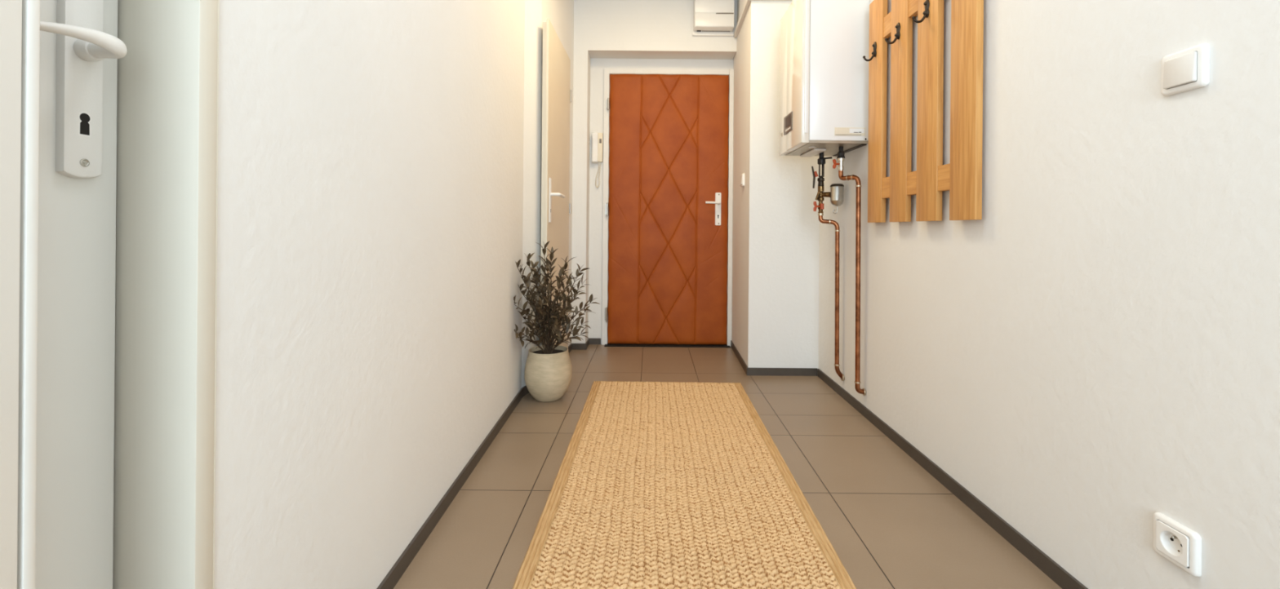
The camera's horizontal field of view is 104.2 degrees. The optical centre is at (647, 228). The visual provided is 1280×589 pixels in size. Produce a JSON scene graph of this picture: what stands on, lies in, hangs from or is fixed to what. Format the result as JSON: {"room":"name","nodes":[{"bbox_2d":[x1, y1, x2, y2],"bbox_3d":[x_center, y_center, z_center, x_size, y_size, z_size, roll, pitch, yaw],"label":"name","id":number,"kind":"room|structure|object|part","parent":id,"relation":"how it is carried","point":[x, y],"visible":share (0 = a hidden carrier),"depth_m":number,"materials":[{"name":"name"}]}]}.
{"room":"apartment entrance hallway","nodes":[
{"label":"apartment entrance hallway","id":0,"kind":"room"},
{"bbox_2d":[214,0,573,588],"bbox_3d":[-0.717,-0.436,0.632,0.358,2.600,5.865,0,0,0],"label":"wall","id":1,"kind":"structure","parent":0,"point":[380,161],"depth_m":1.06,"materials":[{"name":"paint"}]},
{"bbox_2d":[0,0,39,588],"bbox_3d":[-0.609,-0.138,0.061,0.040,1.994,0.842,0,0,0],"label":"door","id":2,"kind":"structure","parent":1,"relation":"in","point":[20,20],"depth_m":0.47,"materials":[{"name":"white paint"}]},
{"bbox_2d":[35,0,126,588],"bbox_3d":[-0.684,-0.139,0.251,0.109,1.994,0.812,0,0,0],"label":"door","id":3,"kind":"structure","parent":1,"relation":"in","point":[81,48],"depth_m":0.61,"materials":[{"name":"white paint"}]},
{"bbox_3d":[-0.694,-0.186,0.610,0.010,0.249,0.043,0,0,0],"label":"handle plate","id":4,"kind":"part","parent":3,"relation":"part of","materials":[{"name":"white metal"}]},
{"bbox_3d":[-0.653,-0.219,0.552,0.047,0.022,0.135,0,0,0],"label":"handle","id":5,"kind":"part","parent":3,"relation":"part of","materials":[{"name":"white metal"}]},
{"bbox_2d":[112,0,219,588],"bbox_3d":[-0.677,-0.161,0.245,0.163,2.050,0.890,0,0,0],"label":"trim","id":6,"kind":"structure","parent":1,"relation":"attached to","point":[167,93],"depth_m":0.66,"materials":[{"name":"beige paint"}]},
{"bbox_2d":[377,343,572,588],"bbox_3d":[-0.615,0.842,2.128,0.089,0.045,2.876,0,0,1],"label":"baseboard","id":7,"kind":"structure","parent":1,"relation":"attached to","point":[393,577],"depth_m":1.51,"materials":[{"name":"tile"}]},
{"bbox_2d":[540,17,572,348],"bbox_3d":[-0.526,-0.139,3.019,0.103,1.992,0.678,0,0,0],"label":"door","id":8,"kind":"structure","parent":1,"relation":"in","point":[557,95],"depth_m":2.88,"materials":[{"name":"beige paint"}]},
{"bbox_3d":[-0.537,-0.157,2.739,0.007,0.245,0.038,0,0,1],"label":"handle plate","id":9,"kind":"part","parent":8,"relation":"part of","materials":[{"name":"white metal"}]},
{"bbox_3d":[-0.507,-0.187,2.789,0.066,0.023,0.119,0,0,0],"label":"handle","id":10,"kind":"part","parent":8,"relation":"part of","materials":[{"name":"white metal"}]},
{"bbox_2d":[568,78,570,287],"bbox_3d":[-0.547,-0.157,3.380,0.034,1.955,0.040,0,0,0],"label":"trim","id":11,"kind":"structure","parent":1,"relation":"attached to","point":[570,78],"depth_m":3.36,"materials":[{"name":"paint"}]},
{"bbox_2d":[572,338,600,350],"bbox_3d":[-0.444,0.844,3.645,0.092,0.045,0.246,0,0,28],"label":"baseboard","id":12,"kind":"structure","parent":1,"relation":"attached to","point":[590,341],"depth_m":3.56,"materials":[{"name":"tile"}]},
{"bbox_2d":[571,0,737,344],"bbox_3d":[0.129,-0.429,3.708,2.050,2.600,0.285,0,0,0],"label":"wall","id":13,"kind":"structure","parent":0,"point":[608,33],"depth_m":3.56,"materials":[{"name":"paint"}]},
{"bbox_2d":[591,132,603,187],"bbox_3d":[-0.377,-0.512,3.709,0.078,0.416,0.052,0,0,0],"label":"phone","id":14,"kind":"object","parent":13,"relation":"attached to","point":[597,138],"visible":1,"depth_m":3.69,"materials":[{"name":"beige plastic"}]},
{"bbox_3d":[-0.372,-0.403,3.717,0.046,0.197,0.013,0,0,0],"label":"cord","id":15,"kind":"part","parent":14,"relation":"part of","materials":[{"name":"beige plastic"}]},
{"bbox_2d":[604,74,728,344],"bbox_3d":[0.142,-0.145,3.678,0.909,2.010,0.113,0,0,0],"label":"door","id":16,"kind":"structure","parent":13,"relation":"in","point":[668,135],"depth_m":3.69,"materials":[{"name":"brown leather"}]},
{"bbox_3d":[0.479,-0.190,3.654,0.116,0.024,0.064,0,0,0],"label":"handle","id":17,"kind":"part","parent":16,"relation":"part of","materials":[{"name":"silver metal"}]},
{"bbox_3d":[0.521,-0.147,3.692,0.044,0.244,0.015,0,0,0],"label":"handle plate","id":18,"kind":"part","parent":16,"relation":"part of","materials":[{"name":"silver metal"}]},
{"bbox_2d":[604,343,730,347],"bbox_3d":[0.144,0.868,3.697,0.926,0.006,0.075,0,0,0],"label":"threshold","id":19,"kind":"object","parent":13,"relation":"attached to","point":[607,344],"depth_m":3.68,"materials":[{"name":"brown wood"}]},
{"bbox_2d":[601,68,733,346],"bbox_3d":[0.148,-0.161,3.717,0.966,2.065,0.035,0,0,0],"label":"trim","id":20,"kind":"structure","parent":13,"relation":"attached to","point":[607,72],"depth_m":3.71,"materials":[{"name":"paint"}]},
{"bbox_2d":[692,0,734,36],"bbox_3d":[0.467,-1.525,3.514,0.295,0.292,0.102,0,0,0],"label":"box","id":21,"kind":"object","parent":13,"relation":"attached to","point":[711,17],"visible":1,"depth_m":3.46,"materials":[{"name":"white plastic"}]},
{"bbox_3d":[0.465,-1.393,3.555,0.295,0.028,0.020,0,0,0],"label":"frame","id":22,"kind":"part","parent":21,"relation":"part of","materials":[{"name":"white plastic"}]},
{"bbox_2d":[393,344,1062,588],"bbox_3d":[0.142,0.911,0.765,2.200,0.080,6.370,0,0,0],"label":"floor","id":23,"kind":"structure","parent":0,"point":[891,524],"depth_m":1.66,"materials":[{"name":"brown tile"}]},
{"bbox_2d":[513,241,599,402],"bbox_3d":[-0.447,0.463,2.506,0.411,0.806,0.377,0,0,-8],"label":"potted plant","id":24,"kind":"object","parent":23,"relation":"on","point":[548,373],"visible":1,"depth_m":2.47,"materials":[{"name":"green plant"}]},
{"bbox_3d":[-0.508,0.742,2.545,0.238,0.248,0.238,0,0,0],"label":"pot","id":25,"kind":"part","parent":24,"relation":"part of","materials":[{"name":"ceramic"}]},
{"bbox_3d":[-0.459,0.378,2.500,0.341,0.539,0.322,0,0,0],"label":"stem","id":26,"kind":"part","parent":24,"relation":"part of","materials":[{"name":"plant"}]},
{"bbox_2d":[512,381,856,588],"bbox_3d":[0.094,0.861,1.549,0.834,0.020,2.500,0,0,1],"label":"jute rug","id":27,"kind":"object","parent":23,"relation":"on","point":[657,485],"visible":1,"depth_m":1.55,"materials":[{"name":"beige wicker"}]},
{"bbox_2d":[731,0,819,368],"bbox_3d":[0.882,-0.422,3.355,0.544,2.600,0.760,0,0,0],"label":"wall pillar","id":28,"kind":"structure","parent":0,"point":[775,224],"depth_m":2.98,"materials":[{"name":"paint"}]},
{"bbox_2d":[739,173,744,186],"bbox_3d":[0.606,-0.312,3.200,0.020,0.082,0.082,0,0,0],"label":"light switch","id":29,"kind":"object","parent":28,"relation":"attached to","point":[742,176],"visible":1,"depth_m":3.16,"materials":[{"name":"white plastic"}]},
{"bbox_2d":[733,0,792,37],"bbox_3d":[0.816,-1.381,3.248,0.443,0.035,0.593,0,0,0],"label":"ceiling","id":30,"kind":"structure","parent":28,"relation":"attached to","point":[747,2],"depth_m":3.18,"materials":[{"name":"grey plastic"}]},
{"bbox_2d":[730,340,817,376],"bbox_3d":[0.801,0.854,3.334,0.420,0.045,0.733,0,0,0],"label":"baseboard","id":31,"kind":"structure","parent":28,"relation":"attached to","point":[748,371],"depth_m":2.97,"materials":[{"name":"tile"}]},
{"bbox_2d":[817,0,1279,588],"bbox_3d":[1.092,-0.421,0.338,0.124,2.600,5.275,0,0,0],"label":"wall","id":32,"kind":"structure","parent":0,"point":[1091,356],"depth_m":1.13,"materials":[{"name":"paint"}]},
{"bbox_2d":[778,0,869,157],"bbox_3d":[0.873,-0.766,2.523,0.318,0.754,0.414,0,0,0],"label":"boiler","id":33,"kind":"object","parent":32,"relation":"attached to","point":[824,71],"visible":1,"depth_m":2.32,"materials":[{"name":"white metal"}]},
{"bbox_3d":[0.716,-0.538,2.544,0.004,0.092,0.148,0,0,0],"label":"display panel","id":34,"kind":"part","parent":33,"relation":"part of","materials":[{"name":"grey plastic"}]},
{"bbox_3d":[0.722,-0.773,2.451,0.004,0.736,0.258,0,0,0],"label":"glossy panel","id":35,"kind":"part","parent":33,"relation":"part of","materials":[{"name":"plastic"}]},
{"bbox_2d":[800,148,826,157],"bbox_3d":[0.856,-0.394,2.585,0.063,0.011,0.230,0,0,0],"label":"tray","id":36,"kind":"object","parent":33,"relation":"on","point":[810,153],"depth_m":2.55,"materials":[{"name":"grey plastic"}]},
{"bbox_3d":[0.891,-0.406,2.526,0.276,0.012,0.408,0,0,0],"label":"plate","id":37,"kind":"part","parent":33,"relation":"part of","materials":[{"name":"grey metal"}]},
{"bbox_3d":[0.894,-0.777,2.526,0.276,0.730,0.409,0,0,0],"label":"casing","id":38,"kind":"part","parent":33,"relation":"part of","materials":[{"name":"white metal"}]},
{"bbox_2d":[842,132,861,135],"bbox_3d":[0.934,-0.444,2.317,0.120,0.016,0.001,0,0,0],"label":"print","id":39,"kind":"object","parent":33,"relation":"attached to","point":[843,133],"depth_m":2.32},
{"bbox_2d":[811,152,844,381],"bbox_3d":[0.945,0.195,2.602,0.164,1.191,0.090,0,0,32],"label":"copper pipe","id":40,"kind":"object","parent":32,"relation":"attached to","point":[836,194],"visible":1,"depth_m":2.58,"materials":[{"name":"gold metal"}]},
{"bbox_3d":[0.895,-0.117,2.607,0.054,0.053,0.020,0,0,0],"label":"valve handle","id":41,"kind":"part","parent":40,"relation":"part of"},
{"bbox_2d":[830,183,844,213],"bbox_3d":[0.976,-0.153,2.570,0.067,0.155,0.067,0,0,0],"label":"water filter","id":42,"kind":"object","parent":40,"relation":"on","point":[837,190],"depth_m":2.54,"materials":[{"name":"plastic"}]},
{"bbox_2d":[832,146,866,395],"bbox_3d":[0.964,0.192,2.373,0.157,1.181,0.063,0,0,44],"label":"copper pipe","id":43,"kind":"object","parent":32,"relation":"attached to","point":[841,157],"visible":1,"depth_m":2.33,"materials":[{"name":"brown metal"}]},
{"bbox_3d":[0.910,-0.314,2.410,0.035,0.047,0.011,0,0,-17],"label":"valve handle","id":44,"kind":"part","parent":43,"relation":"part of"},
{"bbox_2d":[862,0,983,222],"bbox_3d":[0.985,-0.520,1.876,0.091,0.984,0.738,0,0,0],"label":"coat rack","id":45,"kind":"object","parent":32,"relation":"attached to","point":[962,177],"visible":1,"depth_m":1.77,"materials":[{"name":"brown wood"}]},
{"bbox_3d":[1.017,-0.854,1.875,0.032,0.086,0.710,0,0,0],"label":"rail","id":46,"kind":"part","parent":45,"relation":"part of","materials":[{"name":"brown wood"}]},
{"bbox_3d":[1.012,-0.172,1.875,0.032,0.086,0.710,0,0,0],"label":"rail","id":47,"kind":"part","parent":45,"relation":"part of","materials":[{"name":"brown wood"}]},
{"bbox_2d":[817,368,1088,588],"bbox_3d":[1.015,0.856,0.338,0.008,0.045,5.255,0,0,0],"label":"baseboard","id":48,"kind":"structure","parent":32,"relation":"attached to","point":[1042,562],"depth_m":1.55,"materials":[{"name":"tile"}]},
{"bbox_2d":[1152,512,1201,577],"bbox_3d":[1.014,0.606,0.958,0.014,0.081,0.081,0,0,0],"label":"wall socket","id":49,"kind":"object","parent":32,"relation":"attached to","point":[1175,542],"visible":1,"depth_m":0.95,"materials":[{"name":"white plastic"}]},
{"bbox_2d":[1160,43,1209,96],"bbox_3d":[1.020,-0.302,0.951,0.017,0.080,0.080,0,0,0],"label":"light switch","id":50,"kind":"object","parent":32,"relation":"attached to","point":[1188,69],"visible":1,"depth_m":0.94,"materials":[{"name":"white plastic"}]}
]}

